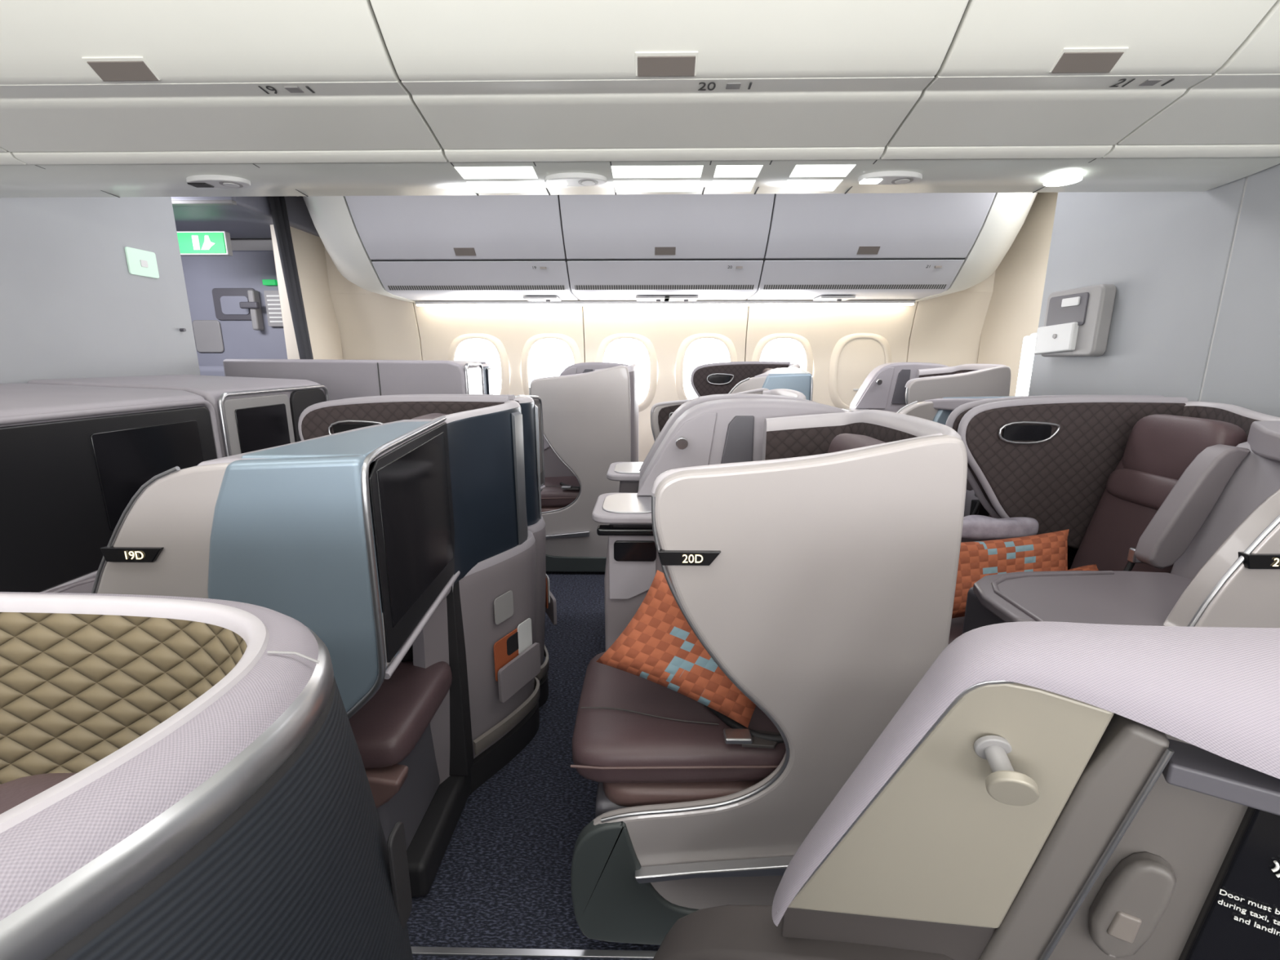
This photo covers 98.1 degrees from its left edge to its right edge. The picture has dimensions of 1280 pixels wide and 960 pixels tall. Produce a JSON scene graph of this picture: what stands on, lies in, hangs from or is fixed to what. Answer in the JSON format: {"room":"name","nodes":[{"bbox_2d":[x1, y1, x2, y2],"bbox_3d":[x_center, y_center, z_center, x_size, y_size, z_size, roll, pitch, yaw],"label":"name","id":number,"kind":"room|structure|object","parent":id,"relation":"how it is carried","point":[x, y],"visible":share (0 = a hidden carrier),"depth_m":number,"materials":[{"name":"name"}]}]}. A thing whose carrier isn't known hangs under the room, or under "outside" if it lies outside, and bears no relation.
{"room":"aircraft cabin","nodes":[
{"label":"aircraft cabin","id":0,"kind":"room"},
{"bbox_2d":[0,196,200,383],"bbox_3d":[-2.304,-0.308,1.765,0.070,2.450,2.260,0,12,1],"label":"wall","id":1,"kind":"structure","parent":0,"point":[91,287],"depth_m":2.31,"materials":[{"name":"grey plastic"}]},
{"bbox_2d":[170,195,319,238],"bbox_3d":[-3.295,-1.854,3.739,1.830,0.250,1.020,0,12,1],"label":"ceiling","id":2,"kind":"structure","parent":0,"point":[242,217],"depth_m":3.66,"materials":[{"name":"grey plastic"}]},
{"bbox_2d":[176,231,232,256],"bbox_3d":[-2.970,-1.604,3.766,0.360,0.150,0.062,0,12,1],"label":"exit sign","id":3,"kind":"object","parent":2,"relation":"attached to","point":[191,243],"visible":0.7,"depth_m":3.74,"materials":[{"name":"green plastic"}]},
{"bbox_2d":[267,195,313,359],"bbox_3d":[-2.364,-0.679,3.487,0.076,2.401,1.220,0,12,1],"label":"curtain","id":4,"kind":"object","parent":2,"relation":"hanging from","point":[277,203],"visible":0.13,"depth_m":3.73,"materials":[{"name":"grey fabric"}]},
{"bbox_2d":[262,279,277,285],"bbox_3d":[-2.871,-1.533,4.308,0.100,0.040,0.030,0,12,1],"label":"placard","id":5,"kind":"object","parent":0,"point":[265,282],"depth_m":4.29},
{"bbox_2d":[270,224,342,359],"bbox_3d":[-2.484,-0.857,4.285,0.120,2.450,0.550,0,12,1],"label":"wall panel","id":6,"kind":"object","parent":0,"point":[324,333],"depth_m":4.11,"materials":[{"name":"beige plastic"}]},
{"bbox_2d":[406,571,660,959],"bbox_3d":[-0.318,0.904,2.097,7.900,0.060,5.900,0,12,1],"label":"floor","id":7,"kind":"structure","parent":0,"point":[502,879],"depth_m":1.55,"materials":[{"name":"blue carpet"}]},
{"bbox_2d":[0,374,329,592],"bbox_3d":[-1.774,0.255,2.012,1.015,1.204,1.800,0,12,1],"label":"seat","id":8,"kind":"object","parent":7,"relation":"on","point":[74,453],"visible":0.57,"depth_m":1.64,"materials":[{"name":"grey plastic"}]},
{"bbox_2d":[0,591,413,959],"bbox_3d":[-0.714,0.713,0.321,0.966,1.030,1.012,0,12,1],"label":"seat","id":9,"kind":"object","parent":7,"relation":"on","point":[182,778],"visible":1,"depth_m":0.43,"materials":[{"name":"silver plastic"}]},
{"bbox_2d":[44,395,540,897],"bbox_3d":[-0.857,0.384,1.562,1.045,1.183,0.903,0,12,1],"label":"seat","id":10,"kind":"object","parent":7,"relation":"on","point":[395,531],"visible":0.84,"depth_m":1.26,"materials":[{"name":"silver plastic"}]},
{"bbox_2d":[100,546,164,562],"bbox_3d":[-0.976,0.143,1.073,0.119,0.028,0.022,0,12,1],"label":"number sign","id":11,"kind":"object","parent":10,"relation":"attached to","point":[149,554],"visible":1,"depth_m":1.06,"materials":[{"name":"black plastic"}]},
{"bbox_2d":[348,661,452,768],"bbox_3d":[-0.649,0.573,1.385,0.270,0.100,0.360,0,12,1],"label":"cushion","id":12,"kind":"object","parent":10,"relation":"on","point":[390,725],"depth_m":1.31,"materials":[{"name":"brown leather"}]},
{"bbox_2d":[368,422,454,662],"bbox_3d":[-0.509,0.111,1.285,0.009,0.444,0.415,0,12,1],"label":"monitor","id":13,"kind":"object","parent":10,"relation":"on","point":[411,487],"depth_m":1.23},
{"bbox_2d":[222,359,484,400],"bbox_3d":[-1.689,-0.100,3.461,1.404,1.280,0.354,0,12,1],"label":"seat","id":14,"kind":"object","parent":7,"relation":"on","point":[343,379],"visible":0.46,"depth_m":3.18,"materials":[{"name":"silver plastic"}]},
{"bbox_2d":[467,367,482,394],"bbox_3d":[-0.999,-0.480,3.373,0.013,0.400,0.280,0,12,1],"label":"monitor","id":15,"kind":"object","parent":14,"relation":"on","point":[474,374],"depth_m":3.34,"materials":[{"name":"white"}]},
{"bbox_2d":[343,394,556,707],"bbox_3d":[-0.842,0.205,2.384,1.045,1.183,0.903,0,12,1],"label":"seat","id":16,"kind":"object","parent":7,"relation":"on","point":[531,405],"visible":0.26,"depth_m":2.02,"materials":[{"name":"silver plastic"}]},
{"bbox_2d":[517,395,545,491],"bbox_3d":[-0.579,-0.060,2.548,0.205,0.681,0.446,0,12,1],"label":"monitor","id":17,"kind":"object","parent":16,"relation":"on","point":[537,400],"depth_m":2.68,"materials":[{"name":"silver plastic"}]},
{"bbox_2d":[471,361,493,394],"bbox_3d":[-1.528,-0.140,3.732,1.045,1.284,0.903,0,12,1],"label":"seat","id":18,"kind":"object","parent":7,"relation":"on","point":[487,371],"visible":0.06,"depth_m":3.86,"materials":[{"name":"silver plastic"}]},
{"bbox_2d":[410,946,657,959],"bbox_3d":[-0.133,1.057,1.239,2.100,0.006,0.015,0,12,1],"label":"trim","id":19,"kind":"structure","parent":7,"relation":"on","point":[433,951],"depth_m":1.24,"materials":[{"name":"silver metal"}]},
{"bbox_2d":[528,362,638,572],"bbox_3d":[-0.415,-0.132,3.670,0.803,1.262,0.828,0,12,1],"label":"seat","id":20,"kind":"object","parent":7,"relation":"on","point":[590,410],"visible":0.68,"depth_m":3.28,"materials":[{"name":"plastic"}]},
{"bbox_2d":[538,475,579,506],"bbox_3d":[-0.549,0.072,3.608,0.540,0.131,0.470,0,12,1],"label":"seat cushion","id":21,"kind":"object","parent":20,"relation":"on","point":[559,491],"depth_m":3.39,"materials":[{"name":"brown leather"}]},
{"bbox_2d":[606,387,815,493],"bbox_3d":[0.262,0.195,2.407,0.803,1.163,0.828,0,12,1],"label":"seat","id":22,"kind":"object","parent":7,"relation":"on","point":[664,415],"visible":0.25,"depth_m":2.09,"materials":[{"name":"plastic"}]},
{"bbox_2d":[613,462,643,473],"bbox_3d":[-0.013,-0.048,2.160,0.170,0.005,0.220,0,12,1],"label":"tray","id":23,"kind":"object","parent":22,"relation":"on","point":[625,467],"depth_m":2.15,"materials":[{"name":"white plastic"}]},
{"bbox_2d":[690,361,813,400],"bbox_3d":[0.632,-0.132,3.695,1.045,1.284,0.903,0,12,1],"label":"seat","id":24,"kind":"object","parent":7,"relation":"on","point":[729,377],"visible":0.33,"depth_m":3.92,"materials":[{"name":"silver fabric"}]},
{"bbox_2d":[570,398,967,944],"bbox_3d":[0.246,0.393,1.500,0.803,1.163,0.828,0,12,1],"label":"seat","id":25,"kind":"object","parent":7,"relation":"on","point":[827,598],"visible":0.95,"depth_m":1.14,"materials":[{"name":"plastic"}]},
{"bbox_2d":[602,493,651,513],"bbox_3d":[-0.022,0.067,1.632,0.170,0.005,0.220,0,12,1],"label":"tray","id":26,"kind":"object","parent":25,"relation":"on","point":[612,503],"depth_m":1.62,"materials":[{"name":"white plastic"}]},
{"bbox_2d":[595,569,755,728],"bbox_3d":[0.141,0.384,1.290,0.479,0.300,0.185,3,13,16],"label":"throw pillow","id":27,"kind":"object","parent":25,"relation":"on","point":[658,645],"visible":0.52,"depth_m":1.24,"materials":[{"name":"orange fabric"}]},
{"bbox_2d":[572,651,786,782],"bbox_3d":[0.112,0.583,1.435,0.540,0.120,0.470,0,12,1],"label":"seat cushion","id":28,"kind":"object","parent":25,"relation":"on","point":[629,727],"depth_m":1.24,"materials":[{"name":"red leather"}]},
{"bbox_2d":[657,548,720,565],"bbox_3d":[0.093,0.147,1.055,0.119,0.028,0.022,0,12,1],"label":"number sign","id":29,"kind":"object","parent":25,"relation":"attached to","point":[668,557],"visible":1,"depth_m":1.05,"materials":[{"name":"black plastic"}]},
{"bbox_2d":[841,362,1010,412],"bbox_3d":[1.744,-0.124,3.633,0.803,1.262,0.828,0,12,1],"label":"seat","id":30,"kind":"object","parent":7,"relation":"on","point":[891,386],"visible":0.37,"depth_m":3.59,"materials":[{"name":"plastic"}]},
{"bbox_2d":[842,408,868,411],"bbox_3d":[1.476,-0.474,3.760,0.170,0.005,0.220,0,12,1],"label":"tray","id":31,"kind":"object","parent":30,"relation":"on","point":[844,409],"depth_m":3.78,"materials":[{"name":"white plastic"}]},
{"bbox_2d":[652,621,1279,959],"bbox_3d":[0.485,0.645,0.581,1.038,1.032,0.327,3,13,15],"label":"seat","id":32,"kind":"object","parent":7,"relation":"on","point":[1044,790],"visible":1,"depth_m":0.53,"materials":[{"name":"grey plastic"}]},
{"bbox_2d":[896,395,1164,569],"bbox_3d":[1.317,0.213,2.348,1.045,1.183,0.903,0,12,1],"label":"seat","id":33,"kind":"object","parent":7,"relation":"on","point":[948,411],"visible":0.13,"depth_m":2.29,"materials":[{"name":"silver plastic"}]},
{"bbox_2d":[948,396,1279,644],"bbox_3d":[1.303,0.393,1.525,1.045,1.183,0.903,0,12,1],"label":"seat","id":34,"kind":"object","parent":7,"relation":"on","point":[1163,495],"visible":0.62,"depth_m":1.46,"materials":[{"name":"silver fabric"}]},
{"bbox_2d":[948,616,964,644],"bbox_3d":[1.128,0.484,1.723,0.560,0.120,0.360,0,12,1],"label":"seat cushion","id":35,"kind":"object","parent":34,"relation":"on","point":[957,624],"depth_m":1.65,"materials":[{"name":"red leather"}]},
{"bbox_2d":[961,515,1039,539],"bbox_3d":[1.137,0.155,1.800,0.307,0.080,0.065,0,12,1],"label":"blanket","id":36,"kind":"object","parent":34,"relation":"on","point":[974,526],"visible":0.72,"depth_m":1.77,"materials":[{"name":"fabric"}]},
{"bbox_2d":[951,528,1069,618],"bbox_3d":[1.098,0.286,1.680,0.460,0.245,0.171,0,12,1],"label":"throw pillow","id":37,"kind":"object","parent":34,"relation":"on","point":[1046,552],"visible":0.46,"depth_m":1.65,"materials":[{"name":"orange fabric"}]},
{"bbox_2d":[1067,564,1098,570],"bbox_3d":[1.217,0.351,1.631,0.349,0.175,0.142,-1,12,-2],"label":"throw pillow","id":38,"kind":"object","parent":34,"relation":"on","point":[1089,567],"visible":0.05,"depth_m":1.64,"materials":[{"name":"orange fabric"}]},
{"bbox_2d":[1238,551,1279,568],"bbox_3d":[1.184,0.151,1.036,0.119,0.028,0.022,0,12,1],"label":"number sign","id":39,"kind":"object","parent":34,"relation":"attached to","point":[1252,561],"visible":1,"depth_m":1.03,"materials":[{"name":"black plastic"}]},
{"bbox_2d":[329,292,992,462],"bbox_3d":[0.556,-0.596,4.610,6.144,1.800,0.279,0,12,1],"label":"wall","id":40,"kind":"structure","parent":0,"point":[946,330],"depth_m":4.42,"materials":[{"name":"beige plastic"}]},
{"bbox_2d":[192,238,273,352],"bbox_3d":[-3.231,-0.789,4.513,1.380,2.220,0.200,0,12,1],"label":"door","id":41,"kind":"structure","parent":40,"relation":"in","point":[207,333],"depth_m":4.35,"materials":[{"name":"grey plastic"}]},
{"bbox_2d":[180,250,287,365],"bbox_3d":[-3.205,-0.752,4.530,1.130,2.100,0.060,0,12,1],"label":"door slab","id":42,"kind":"structure","parent":41,"relation":"attached to","point":[243,268],"depth_m":4.35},
{"bbox_2d":[199,365,225,376],"bbox_3d":[-3.197,-0.443,4.495,0.950,0.950,0.140,0,12,1],"label":"bustle","id":43,"kind":"object","parent":42,"relation":"attached to","point":[218,371],"visible":0.02,"depth_m":4.34,"materials":[{"name":"grey plastic"}]},
{"bbox_2d":[263,290,283,326],"bbox_3d":[-2.841,-1.342,4.349,0.160,0.270,0.030,0,12,1],"label":"placard","id":44,"kind":"object","parent":42,"relation":"attached to","point":[265,292],"visible":0.57,"depth_m":4.33,"materials":[{"name":"grey plastic"}]},
{"bbox_2d":[266,295,279,297],"bbox_3d":[-2.852,-1.430,4.313,0.100,0.012,0.004,0,12,1],"label":"placard line","id":45,"kind":"object","parent":44,"relation":"attached to","point":[266,295],"visible":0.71,"depth_m":4.31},
{"bbox_2d":[266,299,279,301],"bbox_3d":[-2.852,-1.398,4.320,0.100,0.012,0.004,0,12,1],"label":"placard line","id":46,"kind":"object","parent":44,"relation":"attached to","point":[267,300],"visible":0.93,"depth_m":4.32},
{"bbox_2d":[267,307,280,309],"bbox_3d":[-2.852,-1.336,4.333,0.100,0.012,0.004,0,12,1],"label":"placard line","id":47,"kind":"object","parent":44,"relation":"attached to","point":[268,308],"visible":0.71,"depth_m":4.33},
{"bbox_2d":[267,303,280,305],"bbox_3d":[-2.852,-1.367,4.327,0.100,0.012,0.004,0,12,1],"label":"placard line","id":48,"kind":"object","parent":44,"relation":"attached to","point":[268,304],"visible":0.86,"depth_m":4.33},
{"bbox_2d":[268,312,281,314],"bbox_3d":[-2.852,-1.304,4.340,0.100,0.012,0.004,0,12,1],"label":"placard line","id":49,"kind":"object","parent":44,"relation":"attached to","point":[268,313],"visible":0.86,"depth_m":4.34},
{"bbox_2d":[269,316,282,318],"bbox_3d":[-2.852,-1.273,4.347,0.100,0.012,0.004,0,12,1],"label":"placard line","id":50,"kind":"object","parent":44,"relation":"attached to","point":[269,317],"visible":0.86,"depth_m":4.35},
{"bbox_2d":[270,320,282,322],"bbox_3d":[-2.852,-1.242,4.354,0.100,0.012,0.004,0,12,1],"label":"placard line","id":51,"kind":"object","parent":44,"relation":"attached to","point":[270,321],"visible":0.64,"depth_m":4.35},
{"bbox_2d":[239,302,259,308],"bbox_3d":[-3.012,-1.349,4.284,0.140,0.050,0.040,0,12,1],"label":"lever","id":52,"kind":"object","parent":41,"relation":"attached to","point":[242,304],"depth_m":4.27,"materials":[{"name":"grey metal"}]},
{"bbox_2d":[448,333,509,395],"bbox_3d":[-1.320,-0.875,4.531,0.500,0.690,0.032,0,12,1],"label":"surround","id":53,"kind":"object","parent":40,"relation":"attached to","point":[502,353],"visible":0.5,"depth_m":4.49,"materials":[{"name":"beige plastic"}]},
{"bbox_2d":[454,338,501,394],"bbox_3d":[-1.320,-0.875,4.530,0.380,0.540,0.012,0,12,1],"label":"pane","id":54,"kind":"object","parent":53,"relation":"attached to","point":[470,349],"visible":0.54,"depth_m":4.50,"materials":[{"name":"white glass"}]},
{"bbox_2d":[521,333,582,395],"bbox_3d":[-0.720,-0.873,4.521,0.500,0.690,0.032,0,12,1],"label":"surround","id":55,"kind":"object","parent":40,"relation":"attached to","point":[570,341],"visible":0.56,"depth_m":4.48,"materials":[{"name":"beige plastic"}]},
{"bbox_2d":[528,338,573,385],"bbox_3d":[-0.720,-0.873,4.520,0.380,0.540,0.012,0,12,1],"label":"pane","id":56,"kind":"object","parent":55,"relation":"attached to","point":[548,357],"visible":0.54,"depth_m":4.49,"materials":[{"name":"white glass"}]},
{"bbox_2d":[595,333,657,412],"bbox_3d":[-0.110,-0.871,4.511,0.500,0.690,0.032,0,12,1],"label":"surround","id":57,"kind":"object","parent":40,"relation":"attached to","point":[607,340],"visible":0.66,"depth_m":4.48,"materials":[{"name":"beige plastic"}]},
{"bbox_2d":[603,338,649,404],"bbox_3d":[-0.110,-0.871,4.510,0.380,0.540,0.012,0,12,1],"label":"pane","id":58,"kind":"object","parent":57,"relation":"attached to","point":[625,351],"visible":0.64,"depth_m":4.48,"materials":[{"name":"white glass"}]},
{"bbox_2d":[324,248,995,293],"bbox_3d":[0.555,-1.784,4.310,6.150,0.650,0.200,0,12,1],"label":"lining","id":59,"kind":"object","parent":40,"relation":"attached to","point":[338,283],"visible":0.02,"depth_m":4.30,"materials":[{"name":"beige plastic"}]},
{"bbox_2d":[302,195,417,302],"bbox_3d":[-2.017,-1.615,3.768,0.550,0.690,1.059,0,12,1],"label":"end panel","id":60,"kind":"object","parent":59,"relation":"attached to","point":[331,217],"visible":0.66,"depth_m":3.52,"materials":[{"name":"white plastic"}]},
{"bbox_2d":[911,192,1037,301],"bbox_3d":[2.349,-1.599,3.693,0.550,0.690,1.059,0,12,1],"label":"end panel","id":61,"kind":"object","parent":59,"relation":"attached to","point":[1007,213],"visible":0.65,"depth_m":3.44,"materials":[{"name":"white plastic"}]},
{"bbox_2d":[414,300,915,306],"bbox_3d":[0.178,-1.355,4.267,3.800,0.030,0.100,0,12,1],"label":"strip light","id":62,"kind":"object","parent":40,"relation":"attached to","point":[787,303],"visible":0.98,"depth_m":4.23,"materials":[{"name":"beige plastic"}]},
{"bbox_2d":[675,333,737,399],"bbox_3d":[0.540,-0.869,4.500,0.500,0.690,0.032,0,12,1],"label":"surround","id":63,"kind":"object","parent":40,"relation":"attached to","point":[726,340],"visible":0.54,"depth_m":4.46,"materials":[{"name":"beige plastic"}]},
{"bbox_2d":[683,338,729,399],"bbox_3d":[0.540,-0.868,4.499,0.380,0.540,0.012,0,12,1],"label":"pane","id":64,"kind":"object","parent":63,"relation":"attached to","point":[700,352],"visible":0.59,"depth_m":4.46,"materials":[{"name":"white glass"}]},
{"bbox_2d":[751,333,813,374],"bbox_3d":[1.150,-0.866,4.489,0.500,0.690,0.032,0,12,1],"label":"surround","id":65,"kind":"object","parent":40,"relation":"attached to","point":[758,349],"visible":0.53,"depth_m":4.44,"materials":[{"name":"beige plastic"}]},
{"bbox_2d":[760,338,806,370],"bbox_3d":[1.150,-0.866,4.488,0.380,0.540,0.012,0,12,1],"label":"pane","id":66,"kind":"object","parent":65,"relation":"attached to","point":[791,350],"visible":0.45,"depth_m":4.45,"materials":[{"name":"white glass"}]},
{"bbox_2d":[828,333,891,408],"bbox_3d":[1.780,-0.864,4.478,0.500,0.690,0.032,0,12,1],"label":"surround","id":67,"kind":"object","parent":40,"relation":"attached to","point":[837,402],"visible":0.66,"depth_m":4.45,"materials":[{"name":"beige plastic"}]},
{"bbox_2d":[836,338,884,405],"bbox_3d":[1.780,-0.864,4.477,0.380,0.540,0.012,0,12,1],"label":"pane","id":68,"kind":"object","parent":67,"relation":"attached to","point":[859,357],"visible":0.69,"depth_m":4.46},
{"bbox_2d":[977,192,1057,395],"bbox_3d":[2.721,-0.785,3.952,0.060,2.450,1.050,0,12,1],"label":"panel","id":69,"kind":"object","parent":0,"point":[1014,309],"visible":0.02,"depth_m":3.95,"materials":[{"name":"beige plastic"}]},
{"bbox_2d":[1015,333,1036,395],"bbox_3d":[2.553,-0.707,3.526,0.260,0.440,0.080,0,12,1],"label":"window","id":70,"kind":"structure","parent":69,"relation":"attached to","point":[1028,342],"depth_m":3.50,"materials":[{"name":"white glass"}]},
{"bbox_2d":[1027,164,1279,417],"bbox_3d":[1.955,-0.289,1.678,0.050,2.450,2.230,0,12,1],"label":"wall","id":71,"kind":"structure","parent":0,"point":[1195,276],"depth_m":1.99,"materials":[{"name":"white plastic"}]},
{"bbox_2d":[1034,284,1116,356],"bbox_3d":[1.899,-0.691,2.441,0.090,0.290,0.330,0,12,1],"label":"cradle","id":72,"kind":"object","parent":71,"relation":"attached to","point":[1077,321],"visible":1,"depth_m":2.38,"materials":[{"name":"grey plastic"}]},
{"bbox_3d":[-0.318,-1.543,1.563,7.900,0.050,5.900,0,12,1],"label":"ceiling","id":73,"kind":"structure","parent":0,"visible":0},
{"bbox_2d":[0,146,26,164],"bbox_3d":[-2.064,-1.163,1.296,0.439,0.583,0.654,0,12,1],"label":"bin","id":74,"kind":"object","parent":73,"relation":"attached to","point":[6,157],"visible":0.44,"depth_m":1.64,"materials":[{"name":"white plastic"}]},
{"bbox_2d":[0,0,447,164],"bbox_3d":[-1.209,-1.160,1.281,1.269,0.583,0.654,0,12,1],"label":"bin","id":75,"kind":"object","parent":73,"relation":"attached to","point":[82,82],"visible":0.92,"depth_m":1.34,"materials":[{"name":"grey plastic"}]},
{"bbox_2d":[344,195,577,300],"bbox_3d":[-1.105,-1.599,3.702,1.267,0.677,0.953,0,12,1],"label":"bin","id":76,"kind":"object","parent":73,"relation":"attached to","point":[434,247],"visible":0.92,"depth_m":3.48,"materials":[{"name":"grey plastic"}]},
{"bbox_2d":[386,284,565,289],"bbox_3d":[-1.105,-1.302,3.751,1.199,0.033,0.035,0,12,1],"label":"vent grille","id":77,"kind":"object","parent":76,"relation":"attached to","point":[388,286],"depth_m":3.74,"materials":[{"name":"grey plastic"}]},
{"bbox_2d":[0,156,1279,197],"bbox_3d":[-0.175,-1.253,1.782,4.200,0.591,0.389,0,12,1],"label":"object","id":78,"kind":"structure","parent":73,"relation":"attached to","point":[880,175],"depth_m":1.76,"materials":[{"name":"white plastic"}]},
{"bbox_2d":[186,174,250,188],"bbox_3d":[-1.366,-0.970,1.799,0.200,0.022,0.090,0,12,-2],"label":"lamp","id":79,"kind":"object","parent":78,"relation":"attached to","point":[220,181],"depth_m":1.78,"materials":[{"name":"grey plastic"}]},
{"bbox_2d":[222,182,239,187],"bbox_3d":[-1.326,-0.959,1.801,0.044,0.006,0.044,0,12,1],"label":"reading lamp","id":80,"kind":"object","parent":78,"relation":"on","point":[226,184],"depth_m":1.80,"materials":[{"name":"white plastic"}]},
{"bbox_2d":[544,172,606,186],"bbox_3d":[-0.206,-0.965,1.779,0.200,0.022,0.090,1,12,3],"label":"lamp","id":81,"kind":"object","parent":78,"relation":"attached to","point":[551,179],"depth_m":1.75,"materials":[{"name":"grey plastic"}]},
{"bbox_2d":[581,180,595,185],"bbox_3d":[-0.166,-0.954,1.781,0.044,0.006,0.044,0,12,1],"label":"reading lamp","id":82,"kind":"object","parent":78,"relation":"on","point":[583,182],"depth_m":1.78,"materials":[{"name":"white plastic"}]},
{"bbox_2d":[857,170,922,184],"bbox_3d":[0.794,-0.961,1.762,0.200,0.022,0.090,0,12,-2],"label":"lamp","id":83,"kind":"object","parent":78,"relation":"attached to","point":[868,177],"depth_m":1.74,"materials":[{"name":"grey plastic"}]},
{"bbox_2d":[894,178,910,183],"bbox_3d":[0.834,-0.951,1.764,0.044,0.006,0.044,0,12,1],"label":"reading lamp","id":84,"kind":"object","parent":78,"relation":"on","point":[896,180],"depth_m":1.76,"materials":[{"name":"white plastic"}]},
{"bbox_2d":[1043,173,1083,186],"bbox_3d":[1.344,-0.954,1.764,0.100,0.012,0.100,0,12,1],"label":"spot lamp","id":85,"kind":"object","parent":78,"relation":"attached to","point":[1051,180],"depth_m":1.75,"materials":[{"name":"white"}]},
{"bbox_2d":[558,193,774,300],"bbox_3d":[0.162,-1.594,3.680,1.267,0.677,0.953,0,12,1],"label":"bin","id":86,"kind":"object","parent":73,"relation":"attached to","point":[618,246],"visible":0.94,"depth_m":3.45,"materials":[{"name":"grey plastic"}]},
{"bbox_2d":[574,284,754,289],"bbox_3d":[0.162,-1.298,3.729,1.199,0.033,0.035,0,12,1],"label":"vent grille","id":87,"kind":"object","parent":86,"relation":"attached to","point":[576,286],"depth_m":3.73,"materials":[{"name":"grey plastic"}]},
{"bbox_2d":[523,295,855,302],"bbox_3d":[0.343,-1.304,4.009,2.340,0.028,0.200,0,12,1],"label":"passenger service unit","id":88,"kind":"object","parent":86,"relation":"attached to","point":[823,298],"visible":1,"depth_m":3.93,"materials":[{"name":"white plastic"}]},
{"bbox_2d":[369,0,968,161],"bbox_3d":[0.061,-1.156,1.260,1.269,0.583,0.654,0,12,1],"label":"bin","id":89,"kind":"object","parent":73,"relation":"attached to","point":[492,80],"visible":1,"depth_m":1.29,"materials":[{"name":"grey plastic"}]},
{"bbox_2d":[746,192,995,299],"bbox_3d":[1.432,-1.589,3.658,1.273,0.677,0.953,0,12,1],"label":"bin","id":90,"kind":"object","parent":73,"relation":"attached to","point":[863,246],"visible":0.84,"depth_m":3.43,"materials":[{"name":"grey plastic"}]},
{"bbox_2d":[763,284,946,288],"bbox_3d":[1.432,-1.293,3.708,1.205,0.033,0.035,0,12,1],"label":"vent grille","id":91,"kind":"object","parent":90,"relation":"attached to","point":[765,286],"depth_m":3.70,"materials":[{"name":"grey plastic"}]},
{"bbox_2d":[880,0,1277,159],"bbox_3d":[1.016,-1.152,1.243,0.639,0.583,0.654,0,12,1],"label":"bin","id":92,"kind":"object","parent":73,"relation":"attached to","point":[1015,78],"visible":0.94,"depth_m":1.28,"materials":[{"name":"grey plastic"}]},
{"bbox_2d":[1102,0,1279,158],"bbox_3d":[1.625,-1.150,1.233,0.579,0.583,0.654,0,12,1],"label":"bin","id":93,"kind":"object","parent":73,"relation":"attached to","point":[1233,112],"visible":0.57,"depth_m":1.44,"materials":[{"name":"white plastic"}]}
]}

